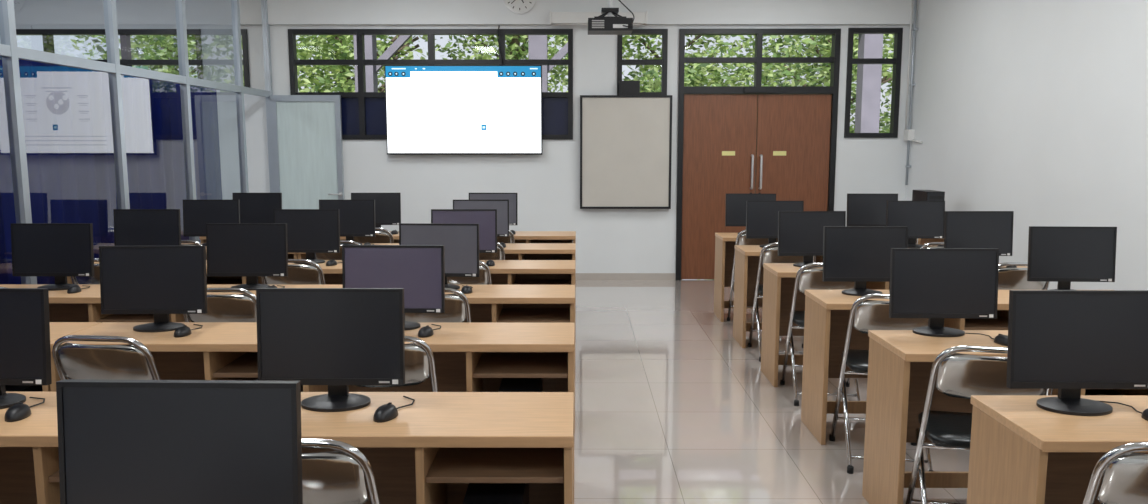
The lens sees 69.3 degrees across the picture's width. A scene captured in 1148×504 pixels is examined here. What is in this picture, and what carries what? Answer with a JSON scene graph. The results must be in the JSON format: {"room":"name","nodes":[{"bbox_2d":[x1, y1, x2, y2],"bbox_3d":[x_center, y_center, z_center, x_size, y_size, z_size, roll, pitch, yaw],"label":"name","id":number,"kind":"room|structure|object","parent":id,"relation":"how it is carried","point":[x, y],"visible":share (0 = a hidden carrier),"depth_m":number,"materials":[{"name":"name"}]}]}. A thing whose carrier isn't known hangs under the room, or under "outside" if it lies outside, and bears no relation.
{"room":"computer lab","nodes":[
{"label":"computer lab","id":0,"kind":"room"},
{"bbox_2d":[0,56,20,283],"bbox_3d":[-3.632,-0.498,5.197,0.094,1.438,0.192,0,7,0],"label":"glass pane","id":1,"kind":"object","parent":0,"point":[7,206],"depth_m":5.30,"materials":[{"name":"glass"}]},
{"bbox_2d":[5,385,42,391],"bbox_3d":[-2.378,0.737,3.602,0.170,0.360,0.350,0,7,0],"label":"computer tower","id":2,"kind":"object","parent":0,"point":[9,388],"depth_m":3.50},
{"bbox_2d":[18,59,117,257],"bbox_3d":[-3.629,-0.621,5.957,0.094,1.390,1.034,0,7,0],"label":"glass pane","id":3,"kind":"object","parent":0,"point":[69,142],"depth_m":5.97,"materials":[{"name":"glass"}]},
{"bbox_2d":[0,0,274,283],"bbox_3d":[-3.437,-0.665,3.591,0.060,3.500,11.670,0,7,0],"label":"glass wall","id":4,"kind":"structure","parent":0,"point":[250,26],"depth_m":6.48,"materials":[{"name":"metal"}]},
{"bbox_2d":[270,95,343,208],"bbox_3d":[-2.995,-0.711,9.362,0.775,2.085,0.099,0,7,0],"label":"door","id":5,"kind":"structure","parent":4,"relation":"in","point":[306,129],"depth_m":9.33,"materials":[{"name":"glass"}]},
{"bbox_2d":[113,209,180,245],"bbox_3d":[-2.900,-0.111,5.673,0.445,0.368,0.162,0,7,1],"label":"computer monitor","id":6,"kind":"object","parent":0,"point":[132,227],"depth_m":5.63,"materials":[{"name":"plastic"}]},
{"bbox_2d":[121,75,188,239],"bbox_3d":[-3.625,-0.758,7.135,0.094,1.419,0.982,0,7,0],"label":"glass pane","id":7,"kind":"object","parent":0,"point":[152,113],"depth_m":7.15,"materials":[{"name":"glass"}]},
{"bbox_2d":[56,379,302,503],"bbox_3d":[-0.729,0.418,1.569,0.445,0.368,0.161,0,7,1],"label":"computer monitor","id":8,"kind":"object","parent":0,"point":[120,441],"depth_m":1.53,"materials":[{"name":"plastic"}]},
{"bbox_2d":[190,86,221,199],"bbox_3d":[-3.622,-1.043,8.082,0.094,1.098,0.575,0,7,0],"label":"glass pane","id":9,"kind":"object","parent":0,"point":[204,111],"depth_m":8.16,"materials":[{"name":"glass"}]},
{"bbox_2d":[183,200,239,245],"bbox_3d":[-2.897,-0.239,6.664,0.445,0.368,0.162,0,7,0],"label":"computer monitor","id":10,"kind":"object","parent":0,"point":[196,213],"depth_m":6.63,"materials":[{"name":"plastic"}]},
{"bbox_2d":[232,193,281,222],"bbox_3d":[-2.893,-0.362,7.616,0.445,0.368,0.162,0,7,1],"label":"computer monitor","id":11,"kind":"object","parent":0,"point":[254,207],"depth_m":7.58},
{"bbox_2d":[273,209,339,263],"bbox_3d":[-1.815,-0.110,5.669,0.445,0.368,0.162,0,7,1],"label":"computer monitor","id":12,"kind":"object","parent":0,"point":[310,232],"depth_m":5.63,"materials":[{"name":"plastic"}]},
{"bbox_2d":[319,200,375,244],"bbox_3d":[-1.811,-0.238,6.661,0.445,0.368,0.162,0,7,1],"label":"computer monitor","id":13,"kind":"object","parent":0,"point":[357,217],"depth_m":6.62,"materials":[{"name":"plastic"}]},
{"bbox_2d":[399,223,478,289],"bbox_3d":[-0.748,0.022,4.644,0.445,0.368,0.161,0,7,3],"label":"computer monitor","id":14,"kind":"object","parent":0,"point":[460,242],"depth_m":4.60,"materials":[{"name":"plastic"}]},
{"bbox_2d":[14,0,912,272],"bbox_3d":[-1.692,-1.426,9.492,11.350,3.500,0.200,0,7,0],"label":"wall","id":15,"kind":"structure","parent":0,"point":[546,185],"depth_m":9.43,"materials":[{"name":"paint"}]},
{"bbox_2d":[16,29,202,78],"bbox_3d":[-5.467,-1.885,9.375,2.600,1.220,0.100,0,7,0],"label":"window","id":16,"kind":"structure","parent":15,"relation":"in","point":[47,34],"depth_m":9.27,"materials":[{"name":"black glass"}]},
{"bbox_2d":[288,29,572,139],"bbox_3d":[-1.599,-1.883,9.362,3.175,1.220,0.100,0,7,0],"label":"window","id":17,"kind":"structure","parent":15,"relation":"in","point":[363,113],"depth_m":9.30,"materials":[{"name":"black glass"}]},
{"bbox_2d":[384,65,541,154],"bbox_3d":[-1.232,-1.589,9.311,1.750,0.990,0.064,0,7,0],"label":"television","id":18,"kind":"object","parent":15,"relation":"attached to","point":[431,109],"visible":1,"depth_m":9.28,"materials":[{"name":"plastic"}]},
{"bbox_2d":[497,25,502,64],"bbox_3d":[-0.816,-2.295,9.200,0.074,0.423,0.029,-6,9,-39],"label":"power cable","id":19,"kind":"object","parent":18,"relation":"attached to","point":[499,25],"visible":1,"depth_m":9.18,"materials":[{"name":"plastic"}]},
{"bbox_2d":[503,0,535,13],"bbox_3d":[-0.597,-2.811,9.128,0.370,0.370,0.037,0,7,0],"label":"wall clock","id":20,"kind":"object","parent":15,"relation":"attached to","point":[515,6],"visible":1,"depth_m":9.13,"materials":[{"name":"white plastic"}]},
{"bbox_2d":[267,0,917,24],"bbox_3d":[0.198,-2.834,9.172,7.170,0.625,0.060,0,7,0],"label":"ceiling","id":21,"kind":"structure","parent":15,"relation":"attached to","point":[280,12],"depth_m":9.17,"materials":[{"name":"paint"}]},
{"bbox_2d":[550,11,646,24],"bbox_3d":[0.268,-2.566,9.123,1.070,0.145,0.104,0,7,0],"label":"case","id":22,"kind":"object","parent":15,"relation":"attached to","point":[556,18],"visible":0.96,"depth_m":9.07,"materials":[{"name":"white plastic"}]},
{"bbox_2d":[580,95,671,208],"bbox_3d":[0.583,-1.124,9.381,1.030,1.270,0.080,0,7,0],"label":"whiteboard","id":23,"kind":"object","parent":15,"relation":"attached to","point":[626,140],"visible":1,"depth_m":9.35,"materials":[{"name":"metal"}]},
{"bbox_2d":[619,81,639,94],"bbox_3d":[0.618,-1.831,9.268,0.230,0.160,0.053,0,7,0],"label":"speaker","id":24,"kind":"object","parent":23,"relation":"on","point":[625,87],"visible":1,"depth_m":9.24},
{"bbox_2d":[576,273,675,279],"bbox_3d":[0.203,0.284,9.599,7.160,0.080,0.012,0,7,0],"label":"baseboard","id":25,"kind":"structure","parent":15,"relation":"attached to","point":[579,276],"depth_m":9.59,"materials":[{"name":"tile"}]},
{"bbox_2d":[617,29,667,94],"bbox_3d":[0.763,-1.882,9.354,0.560,1.220,0.100,0,7,0],"label":"window","id":26,"kind":"structure","parent":15,"relation":"in","point":[664,32],"depth_m":9.28,"materials":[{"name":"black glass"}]},
{"bbox_2d":[675,29,840,279],"bbox_3d":[2.068,-1.082,9.442,1.790,2.830,0.160,0,7,0],"label":"door frame","id":27,"kind":"structure","parent":15,"relation":"in","point":[833,89],"depth_m":9.29,"materials":[{"name":"black metal"}]},
{"bbox_2d":[681,94,757,278],"bbox_3d":[1.651,-0.728,9.460,0.826,2.107,0.109,0,7,0],"label":"door","id":28,"kind":"structure","parent":27,"relation":"attached to","point":[719,130],"depth_m":9.44,"materials":[{"name":"brown wood"}]},
{"bbox_2d":[755,94,831,210],"bbox_3d":[2.485,-0.727,9.457,0.826,2.107,0.109,0,7,0],"label":"door","id":29,"kind":"structure","parent":27,"relation":"attached to","point":[793,132],"depth_m":9.41,"materials":[{"name":"brown wood"}]},
{"bbox_2d":[844,28,902,137],"bbox_3d":[3.353,-1.896,9.343,0.600,1.210,0.100,0,7,0],"label":"window","id":30,"kind":"structure","parent":15,"relation":"in","point":[898,32],"depth_m":9.29,"materials":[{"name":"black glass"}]},
{"bbox_2d":[431,209,496,252],"bbox_3d":[-0.745,-0.110,5.665,0.445,0.368,0.162,0,7,0],"label":"computer monitor","id":31,"kind":"object","parent":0,"point":[486,219],"depth_m":5.62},
{"bbox_2d":[453,200,508,236],"bbox_3d":[-0.742,-0.238,6.657,0.445,0.368,0.161,0,7,-1],"label":"computer monitor","id":32,"kind":"object","parent":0,"point":[502,206],"depth_m":6.62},
{"bbox_2d":[588,0,634,34],"bbox_3d":[0.302,-2.316,6.759,0.375,1.035,0.348,0,7,0],"label":"ceiling projector","id":33,"kind":"object","parent":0,"point":[617,24],"depth_m":6.69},
{"bbox_2d":[725,193,775,233],"bbox_3d":[1.587,-0.344,7.482,0.445,0.368,0.161,0,7,3],"label":"computer monitor","id":34,"kind":"object","parent":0,"point":[735,209],"depth_m":7.45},
{"bbox_2d":[574,279,969,503],"bbox_3d":[-1.712,1.107,3.925,10.950,0.100,11.890,0,7,0],"label":"floor","id":35,"kind":"structure","parent":0,"point":[670,408],"depth_m":4.72,"materials":[{"name":"tile"}]},
{"bbox_2d":[42,322,100,391],"bbox_3d":[-2.743,0.717,3.621,1.180,0.751,0.421,0,7,0],"label":"desk","id":36,"kind":"object","parent":35,"relation":"on","point":[58,330],"visible":0.02,"depth_m":3.65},
{"bbox_2d":[0,284,170,322],"bbox_3d":[-2.739,0.585,4.642,1.180,0.751,0.421,0,7,0],"label":"desk","id":37,"kind":"object","parent":35,"relation":"on","point":[85,305],"visible":0.07,"depth_m":4.57,"materials":[{"name":"wood"}]},
{"bbox_2d":[10,223,93,290],"bbox_3d":[-2.904,0.021,4.651,0.445,0.368,0.162,0,7,0],"label":"computer monitor","id":38,"kind":"object","parent":37,"relation":"on","point":[61,251],"depth_m":4.61,"materials":[{"name":"plastic"}]},
{"bbox_2d":[67,285,89,293],"bbox_3d":[-2.750,0.194,4.616,0.063,0.034,0.244,-1,7,-10],"label":"computer mouse","id":39,"kind":"object","parent":37,"relation":"on","point":[72,289],"depth_m":4.52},
{"bbox_2d":[71,258,99,283],"bbox_3d":[-2.935,0.440,5.361,0.440,0.856,0.540,0,7,-1],"label":"folding chair","id":40,"kind":"object","parent":35,"relation":"on","point":[95,279],"visible":0.04,"depth_m":5.15,"materials":[{"name":"silver metal"}]},
{"bbox_2d":[52,335,160,379],"bbox_3d":[-1.733,0.708,3.283,0.440,0.856,0.540,1,7,6],"label":"folding chair","id":41,"kind":"object","parent":35,"relation":"on","point":[128,361],"visible":0.48,"depth_m":3.06,"materials":[{"name":"silver metal"}]},
{"bbox_2d":[67,260,246,283],"bbox_3d":[-2.736,0.454,5.664,1.180,0.751,0.421,0,7,0],"label":"desk","id":42,"kind":"object","parent":35,"relation":"on","point":[210,280],"visible":0.02,"depth_m":5.71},
{"bbox_2d":[181,240,206,259],"bbox_3d":[-2.932,0.312,6.352,0.440,0.856,0.540,0,7,-1],"label":"folding chair","id":43,"kind":"object","parent":35,"relation":"on","point":[182,241],"visible":0.03,"depth_m":6.11,"materials":[{"name":"silver metal"}]},
{"bbox_2d":[199,237,205,242],"bbox_3d":[-2.729,0.203,7.607,1.180,0.751,0.421,0,7,0],"label":"desk","id":44,"kind":"object","parent":35,"relation":"on","point":[203,239],"visible":0.06,"depth_m":7.36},
{"bbox_2d":[183,288,256,321],"bbox_3d":[-1.740,0.576,4.305,0.440,0.856,0.540,0,7,2],"label":"folding chair","id":45,"kind":"object","parent":35,"relation":"on","point":[229,307],"visible":0.28,"depth_m":4.08,"materials":[{"name":"silver metal"}]},
{"bbox_2d":[181,243,297,258],"bbox_3d":[-2.732,0.326,6.655,1.180,0.751,0.421,0,7,0],"label":"desk","id":46,"kind":"object","parent":35,"relation":"on","point":[290,255],"visible":0.05,"depth_m":6.79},
{"bbox_2d":[0,392,573,503],"bbox_3d":[-1.077,0.855,2.554,2.150,0.751,0.421,0,7,0],"label":"desk","id":47,"kind":"object","parent":35,"relation":"on","point":[439,444],"visible":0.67,"depth_m":2.44,"materials":[{"name":"wood"}]},
{"bbox_2d":[4,397,44,421],"bbox_3d":[-1.668,0.463,2.528,0.063,0.034,0.244,-2,8,-15],"label":"computer mouse","id":48,"kind":"object","parent":47,"relation":"on","point":[20,411],"depth_m":2.44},
{"bbox_2d":[0,288,51,408],"bbox_3d":[-1.826,0.290,2.565,0.445,0.368,0.162,0,7,2],"label":"computer monitor","id":49,"kind":"object","parent":47,"relation":"on","point":[25,351],"depth_m":2.52,"materials":[{"name":"plastic"}]},
{"bbox_2d":[256,288,404,411],"bbox_3d":[-0.741,0.291,2.561,0.445,0.368,0.162,0,7,1],"label":"computer monitor","id":50,"kind":"object","parent":47,"relation":"on","point":[337,338],"depth_m":2.52,"materials":[{"name":"plastic"}]},
{"bbox_2d":[373,396,414,422],"bbox_3d":[-0.541,0.463,2.525,0.063,0.034,0.244,2,8,13],"label":"computer mouse","id":51,"kind":"object","parent":47,"relation":"on","point":[386,412],"depth_m":2.43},
{"bbox_2d":[463,483,528,503],"bbox_3d":[-0.232,0.875,2.534,0.170,0.360,0.350,0,7,0],"label":"computer tower","id":52,"kind":"object","parent":47,"relation":"in","point":[476,493],"depth_m":2.44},
{"bbox_2d":[261,259,325,284],"bbox_3d":[-1.732,0.444,5.326,0.440,0.856,0.540,0,7,4],"label":"folding chair","id":53,"kind":"object","parent":35,"relation":"on","point":[298,274],"visible":0.34,"depth_m":5.10,"materials":[{"name":"silver metal"}]},
{"bbox_2d":[50,322,574,503],"bbox_3d":[-1.073,0.718,3.615,2.150,0.751,0.421,0,7,0],"label":"desk","id":54,"kind":"object","parent":35,"relation":"on","point":[468,356],"visible":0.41,"depth_m":3.56,"materials":[{"name":"wood"}]},
{"bbox_2d":[99,246,206,331],"bbox_3d":[-1.823,0.153,3.626,0.445,0.368,0.161,0,7,-2],"label":"computer monitor","id":55,"kind":"object","parent":54,"relation":"on","point":[160,281],"depth_m":3.59,"materials":[{"name":"plastic"}]},
{"bbox_2d":[174,324,202,337],"bbox_3d":[-1.664,0.326,3.592,0.063,0.034,0.244,0,7,-3],"label":"computer mouse","id":56,"kind":"object","parent":54,"relation":"on","point":[182,331],"depth_m":3.50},
{"bbox_2d":[342,245,444,329],"bbox_3d":[-0.787,0.150,3.652,0.445,0.368,0.162,0,7,2],"label":"computer monitor","id":57,"kind":"object","parent":54,"relation":"on","point":[417,269],"depth_m":3.61,"materials":[{"name":"plastic"}]},
{"bbox_2d":[418,324,440,337],"bbox_3d":[-0.620,0.326,3.588,0.063,0.034,0.244,1,7,7],"label":"computer mouse","id":58,"kind":"object","parent":54,"relation":"on","point":[426,331],"depth_m":3.49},
{"bbox_2d":[498,378,542,391],"bbox_3d":[-0.228,0.738,3.595,0.170,0.360,0.350,0,7,0],"label":"computer tower","id":59,"kind":"object","parent":54,"relation":"in","point":[507,384],"depth_m":3.53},
{"bbox_2d":[315,240,360,259],"bbox_3d":[-1.738,0.316,6.319,0.440,0.856,0.540,0,7,0],"label":"folding chair","id":60,"kind":"object","parent":35,"relation":"on","point":[322,256],"visible":0.11,"depth_m":6.09,"materials":[{"name":"silver metal"}]},
{"bbox_2d":[302,438,380,503],"bbox_3d":[-0.673,0.845,2.218,0.440,0.856,0.540,0,7,4],"label":"folding chair","id":61,"kind":"object","parent":35,"relation":"on","point":[332,477],"visible":0.41,"depth_m":1.99,"materials":[{"name":"silver metal"}]},
{"bbox_2d":[171,284,574,433],"bbox_3d":[-1.069,0.586,4.636,2.150,0.751,0.421,0,7,0],"label":"desk","id":62,"kind":"object","parent":35,"relation":"on","point":[488,303],"visible":0.23,"depth_m":4.55,"materials":[{"name":"wood"}]},
{"bbox_2d":[206,223,287,290],"bbox_3d":[-1.819,0.021,4.647,0.445,0.368,0.162,0,7,1],"label":"computer monitor","id":63,"kind":"object","parent":62,"relation":"on","point":[251,251],"depth_m":4.61,"materials":[{"name":"plastic"}]},
{"bbox_2d":[461,285,472,293],"bbox_3d":[-0.594,0.194,4.609,0.063,0.034,0.244,-1,7,-6],"label":"computer mouse","id":64,"kind":"object","parent":62,"relation":"on","point":[466,289],"depth_m":4.51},
{"bbox_2d":[354,228,393,242],"bbox_3d":[-1.728,0.194,7.270,0.440,0.856,0.540,0,7,3],"label":"folding chair","id":65,"kind":"object","parent":35,"relation":"on","point":[382,236],"visible":0.14,"depth_m":7.04,"materials":[{"name":"silver metal"}]},
{"bbox_2d":[348,336,437,391],"bbox_3d":[-0.727,0.708,3.280,0.440,0.856,0.540,0,7,-3],"label":"folding chair","id":66,"kind":"object","parent":35,"relation":"on","point":[417,366],"visible":0.27,"depth_m":3.08,"materials":[{"name":"silver metal"}]},
{"bbox_2d":[258,260,574,284],"bbox_3d":[-1.066,0.454,5.658,2.150,0.751,0.421,0,7,0],"label":"desk","id":67,"kind":"object","parent":35,"relation":"on","point":[504,272],"visible":0.21,"depth_m":5.63,"materials":[{"name":"wood"}]},
{"bbox_2d":[326,259,341,265],"bbox_3d":[-1.610,0.062,5.633,0.063,0.034,0.244,2,8,13],"label":"computer mouse","id":68,"kind":"object","parent":67,"relation":"on","point":[331,262],"depth_m":5.54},
{"bbox_2d":[486,259,494,265],"bbox_3d":[-0.569,0.063,5.631,0.063,0.034,0.244,-1,7,-8],"label":"computer mouse","id":69,"kind":"object","parent":67,"relation":"on","point":[490,262],"depth_m":5.53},
{"bbox_2d":[297,243,575,259],"bbox_3d":[-1.062,0.327,6.650,2.150,0.751,0.421,0,7,0],"label":"desk","id":70,"kind":"object","parent":35,"relation":"on","point":[513,251],"visible":0.2,"depth_m":6.59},
{"bbox_2d":[405,288,470,321],"bbox_3d":[-0.720,0.576,4.302,0.440,0.856,0.540,0,7,-1],"label":"folding chair","id":71,"kind":"object","parent":35,"relation":"on","point":[455,305],"visible":0.16,"depth_m":4.09,"materials":[{"name":"silver metal"}]},
{"bbox_2d":[340,231,575,318],"bbox_3d":[-1.059,0.204,7.602,2.150,0.751,0.421,0,7,0],"label":"desk","id":72,"kind":"object","parent":35,"relation":"on","point":[520,236],"visible":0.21,"depth_m":7.45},
{"bbox_2d":[351,193,400,231],"bbox_3d":[-1.810,-0.361,7.613,0.445,0.368,0.162,0,7,-3],"label":"computer monitor","id":73,"kind":"object","parent":72,"relation":"on","point":[387,205],"depth_m":7.58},
{"bbox_2d":[391,230,398,234],"bbox_3d":[-1.615,-0.189,7.578,0.063,0.034,0.244,1,7,8],"label":"computer mouse","id":74,"kind":"object","parent":72,"relation":"on","point":[393,232],"depth_m":7.48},
{"bbox_2d":[469,193,517,224],"bbox_3d":[-0.738,-0.361,7.609,0.445,0.368,0.162,0,7,3],"label":"computer monitor","id":75,"kind":"object","parent":72,"relation":"on","point":[512,197],"depth_m":7.57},
{"bbox_2d":[447,260,491,284],"bbox_3d":[-0.712,0.445,5.323,0.440,0.856,0.540,0,7,0],"label":"folding chair","id":76,"kind":"object","parent":35,"relation":"on","point":[484,270],"visible":0.11,"depth_m":5.11,"materials":[{"name":"silver metal"}]},
{"bbox_2d":[479,242,504,259],"bbox_3d":[-0.718,0.317,6.315,0.440,0.856,0.540,0,7,-3],"label":"folding chair","id":77,"kind":"object","parent":35,"relation":"on","point":[500,255],"visible":0.07,"depth_m":6.11,"materials":[{"name":"silver metal"}]},
{"bbox_2d":[497,230,514,242],"bbox_3d":[-0.704,0.194,7.267,0.440,0.856,0.540,0,7,1],"label":"folding chair","id":78,"kind":"object","parent":35,"relation":"on","point":[510,239],"visible":0.06,"depth_m":7.05,"materials":[{"name":"silver metal"}]},
{"bbox_2d":[727,230,777,320],"bbox_3d":[1.565,0.212,7.130,0.440,0.856,0.540,1,7,4],"label":"folding chair","id":79,"kind":"object","parent":35,"relation":"on","point":[741,237],"visible":0.23,"depth_m":6.93,"materials":[{"name":"silver metal"}]},
{"bbox_2d":[748,243,815,361],"bbox_3d":[1.552,0.334,6.178,0.440,0.856,0.540,1,7,4],"label":"folding chair","id":80,"kind":"object","parent":35,"relation":"on","point":[769,255],"visible":0.37,"depth_m":6.01,"materials":[{"name":"silver metal"}]},
{"bbox_2d":[714,233,920,321],"bbox_3d":[2.156,0.221,7.472,1.720,0.751,0.421,0,7,0],"label":"desk","id":81,"kind":"object","parent":35,"relation":"on","point":[725,243],"visible":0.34,"depth_m":7.51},
{"bbox_2d":[780,263,860,405],"bbox_3d":[1.544,0.466,5.156,0.440,0.856,0.540,1,7,6],"label":"folding chair","id":82,"kind":"object","parent":35,"relation":"on","point":[809,278],"visible":0.46,"depth_m":4.99,"materials":[{"name":"silver metal"}]},
{"bbox_2d":[733,245,937,347],"bbox_3d":[2.152,0.343,6.519,1.720,0.751,0.421,0,7,0],"label":"desk","id":83,"kind":"object","parent":35,"relation":"on","point":[746,256],"visible":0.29,"depth_m":6.57,"materials":[{"name":"wood"}]},
{"bbox_2d":[829,294,932,473],"bbox_3d":[1.538,0.599,4.123,0.440,0.856,0.540,1,7,9],"label":"folding chair","id":84,"kind":"object","parent":35,"relation":"on","point":[869,314],"visible":0.44,"depth_m":3.96,"materials":[{"name":"silver metal"}]},
{"bbox_2d":[761,263,1026,386],"bbox_3d":[2.149,0.475,5.498,1.720,0.751,0.421,0,7,0],"label":"desk","id":85,"kind":"object","parent":35,"relation":"on","point":[778,278],"visible":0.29,"depth_m":5.54,"materials":[{"name":"wood"}]},
{"bbox_2d":[778,211,845,267],"bbox_3d":[1.568,-0.090,5.508,0.445,0.368,0.161,0,7,-2],"label":"computer monitor","id":86,"kind":"object","parent":85,"relation":"on","point":[800,233],"depth_m":5.47,"materials":[{"name":"plastic"}]},
{"bbox_2d":[944,211,1013,255],"bbox_3d":[2.669,-0.089,5.505,0.445,0.368,0.162,0,7,-1],"label":"computer monitor","id":87,"kind":"object","parent":85,"relation":"on","point":[962,229],"depth_m":5.47,"materials":[{"name":"plastic"}]},
{"bbox_2d":[801,290,1008,444],"bbox_3d":[2.145,0.608,4.466,1.720,0.751,0.421,0,7,0],"label":"desk","id":88,"kind":"object","parent":35,"relation":"on","point":[827,312],"visible":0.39,"depth_m":4.48,"materials":[{"name":"wood"}]},
{"bbox_2d":[822,226,907,295],"bbox_3d":[1.561,0.043,4.477,0.445,0.368,0.162,0,7,0],"label":"computer monitor","id":89,"kind":"object","parent":88,"relation":"on","point":[860,255],"depth_m":4.44,"materials":[{"name":"plastic"}]},
{"bbox_2d":[1027,226,1116,289],"bbox_3d":[2.666,0.044,4.473,0.445,0.368,0.162,0,7,3],"label":"computer monitor","id":90,"kind":"object","parent":88,"relation":"on","point":[1064,255],"depth_m":4.44,"materials":[{"name":"plastic"}]},
{"bbox_2d":[920,242,943,247],"bbox_3d":[2.679,0.330,6.214,0.440,0.856,0.540,0,7,-1],"label":"folding chair","id":91,"kind":"object","parent":35,"relation":"on","point":[928,245],"visible":0.05,"depth_m":5.97,"materials":[{"name":"silver metal"}]},
{"bbox_2d":[920,239,943,244],"bbox_3d":[3.418,0.137,8.119,0.620,0.751,0.506,0,7,0],"label":"desk","id":92,"kind":"object","parent":35,"relation":"on","point":[923,241],"visible":0.02,"depth_m":8.24,"materials":[{"name":"laminate"}]},
{"bbox_2d":[912,190,944,200],"bbox_3d":[3.428,-0.413,8.046,0.170,0.360,0.350,0,7,0],"label":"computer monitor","id":93,"kind":"object","parent":92,"relation":"on","point":[917,195],"visible":0.22,"depth_m":7.89,"materials":[{"name":"black plastic"}]},
{"bbox_2d":[906,346,1052,503],"bbox_3d":[1.505,0.730,3.110,0.440,0.856,0.540,2,8,13],"label":"folding chair","id":94,"kind":"object","parent":35,"relation":"on","point":[959,375],"visible":0.48,"depth_m":2.96,"materials":[{"name":"silver metal"}]},
{"bbox_2d":[862,330,1147,503],"bbox_3d":[2.142,0.739,3.455,1.720,0.751,0.421,0,7,0],"label":"desk","id":95,"kind":"object","parent":35,"relation":"on","point":[900,362],"visible":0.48,"depth_m":3.48,"materials":[{"name":"wood"}]},
{"bbox_2d":[889,248,998,336],"bbox_3d":[1.562,0.165,3.535,0.445,0.368,0.162,0,7,1],"label":"computer monitor","id":96,"kind":"object","parent":95,"relation":"on","point":[935,284],"depth_m":3.50,"materials":[{"name":"plastic"}]},
{"bbox_2d":[965,333,1007,345],"bbox_3d":[1.729,0.347,3.429,0.063,0.034,0.244,-2,8,-15],"label":"computer mouse","id":97,"kind":"object","parent":95,"relation":"on","point":[1001,339],"depth_m":3.36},
{"bbox_2d":[998,262,1049,289],"bbox_3d":[2.669,0.462,5.192,0.440,0.856,0.540,0,7,-3],"label":"folding chair","id":98,"kind":"object","parent":35,"relation":"on","point":[1008,278],"visible":0.19,"depth_m":4.96,"materials":[{"name":"silver metal"}]},
{"bbox_2d":[967,395,1147,503],"bbox_3d":[2.138,0.860,2.513,1.720,0.751,0.421,0,7,0],"label":"desk","id":99,"kind":"object","parent":35,"relation":"on","point":[1022,452],"visible":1,"depth_m":2.49,"materials":[{"name":"wood"}]},
{"bbox_2d":[1006,290,1147,415],"bbox_3d":[1.534,0.295,2.523,0.445,0.368,0.162,0,7,0],"label":"computer monitor","id":100,"kind":"object","parent":99,"relation":"on","point":[1069,342],"depth_m":2.49,"materials":[{"name":"plastic"}]},
{"bbox_2d":[1096,400,1147,420],"bbox_3d":[1.692,0.468,2.488,0.063,0.034,0.244,-2,8,-13],"label":"computer mouse","id":101,"kind":"object","parent":99,"relation":"on","point":[1144,415],"depth_m":2.48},
{"bbox_2d":[1082,442,1147,503],"bbox_3d":[1.492,0.852,2.168,0.440,0.856,0.540,2,8,13],"label":"folding chair","id":102,"kind":"object","parent":35,"relation":"on","point":[1125,471],"visible":1,"depth_m":1.99,"materials":[{"name":"silver metal"}]},
{"bbox_2d":[746,201,803,247],"bbox_3d":[1.572,-0.221,6.530,0.445,0.368,0.161,0,7,-1],"label":"computer monitor","id":103,"kind":"object","parent":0,"point":[761,216],"depth_m":6.49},
{"bbox_2d":[846,194,897,225],"bbox_3d":[2.677,-0.344,7.478,0.445,0.368,0.162,0,7,2],"label":"computer monitor","id":104,"kind":"object","parent":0,"point":[862,209],"depth_m":7.44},
{"bbox_2d":[886,201,944,247],"bbox_3d":[2.673,-0.221,6.526,0.445,0.368,0.162,0,7,1],"label":"computer monitor","id":105,"kind":"object","parent":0,"point":[923,219],"depth_m":6.49,"materials":[{"name":"plastic"}]},
{"bbox_2d":[905,0,1147,289],"bbox_3d":[3.863,-0.663,3.576,0.200,3.500,11.690,0,7,0],"label":"wall","id":106,"kind":"structure","parent":0,"point":[1037,110],"depth_m":6.76,"materials":[{"name":"paint"}]},
{"bbox_2d":[904,0,921,184],"bbox_3d":[3.747,-1.928,9.085,0.069,2.400,0.361,0,7,0],"label":"conduit","id":107,"kind":"object","parent":106,"relation":"attached to","point":[909,134],"visible":1,"depth_m":9.22,"materials":[{"name":"white plastic"}]},
{"bbox_2d":[1085,389,1123,394],"bbox_3d":[2.162,0.758,3.438,0.170,0.360,0.350,0,7,0],"label":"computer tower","id":108,"kind":"object","parent":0,"point":[1087,391],"depth_m":3.42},
{"label":"outside","id":109,"kind":"structure","parent":0,"visible":0},
{"bbox_3d":[0.087,-1.443,24.865,50.000,0.200,30.310,0,7,0],"label":"ground","id":110,"kind":"structure","parent":109,"visible":0},
{"bbox_2d":[70,35,197,77],"bbox_3d":[-8.155,-3.721,15.854,4.998,6.834,5.151,-2,8,-16],"label":"tree","id":111,"kind":"object","parent":110,"relation":"on","point":[162,46],"visible":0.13,"depth_m":14.79,"materials":[{"name":"green plant"}]},
{"bbox_2d":[296,35,442,91],"bbox_3d":[-4.465,-3.756,15.553,6.695,6.978,4.156,2,8,14],"label":"tree","id":112,"kind":"object","parent":110,"relation":"on","point":[337,46],"visible":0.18,"depth_m":14.78,"materials":[{"name":"green plant"}]},
{"bbox_2d":[412,35,567,91],"bbox_3d":[-1.386,-3.623,16.090,4.674,6.579,4.874,-3,8,-21],"label":"tree","id":113,"kind":"object","parent":110,"relation":"on","point":[513,50],"visible":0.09,"depth_m":15.50,"materials":[{"name":"green plant"}]},
{"bbox_2d":[353,34,882,132],"bbox_3d":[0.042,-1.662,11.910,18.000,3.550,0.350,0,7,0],"label":"covered walkway","id":114,"kind":"structure","parent":110,"relation":"on","point":[868,87],"depth_m":11.70,"materials":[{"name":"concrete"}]},
{"bbox_2d":[519,35,857,108],"bbox_3d":[2.393,-3.571,14.963,5.641,6.763,5.126,3,8,25],"label":"tree","id":115,"kind":"object","parent":110,"relation":"on","point":[694,75],"visible":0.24,"depth_m":14.41,"materials":[{"name":"green plant"}]},
{"bbox_2d":[721,34,893,132],"bbox_3d":[5.110,-3.783,15.686,4.894,6.998,5.037,2,8,15],"label":"tree","id":116,"kind":"object","parent":110,"relation":"on","point":[887,76],"visible":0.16,"depth_m":15.31,"materials":[{"name":"green plant"}]},
{"bbox_2d":[854,34,893,132],"bbox_3d":[8.144,-3.602,16.448,5.350,6.445,5.397,-2,8,-16],"label":"tree","id":117,"kind":"object","parent":110,"relation":"on","point":[890,82],"visible":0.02,"depth_m":17.13,"materials":[{"name":"green plant"}]}
]}

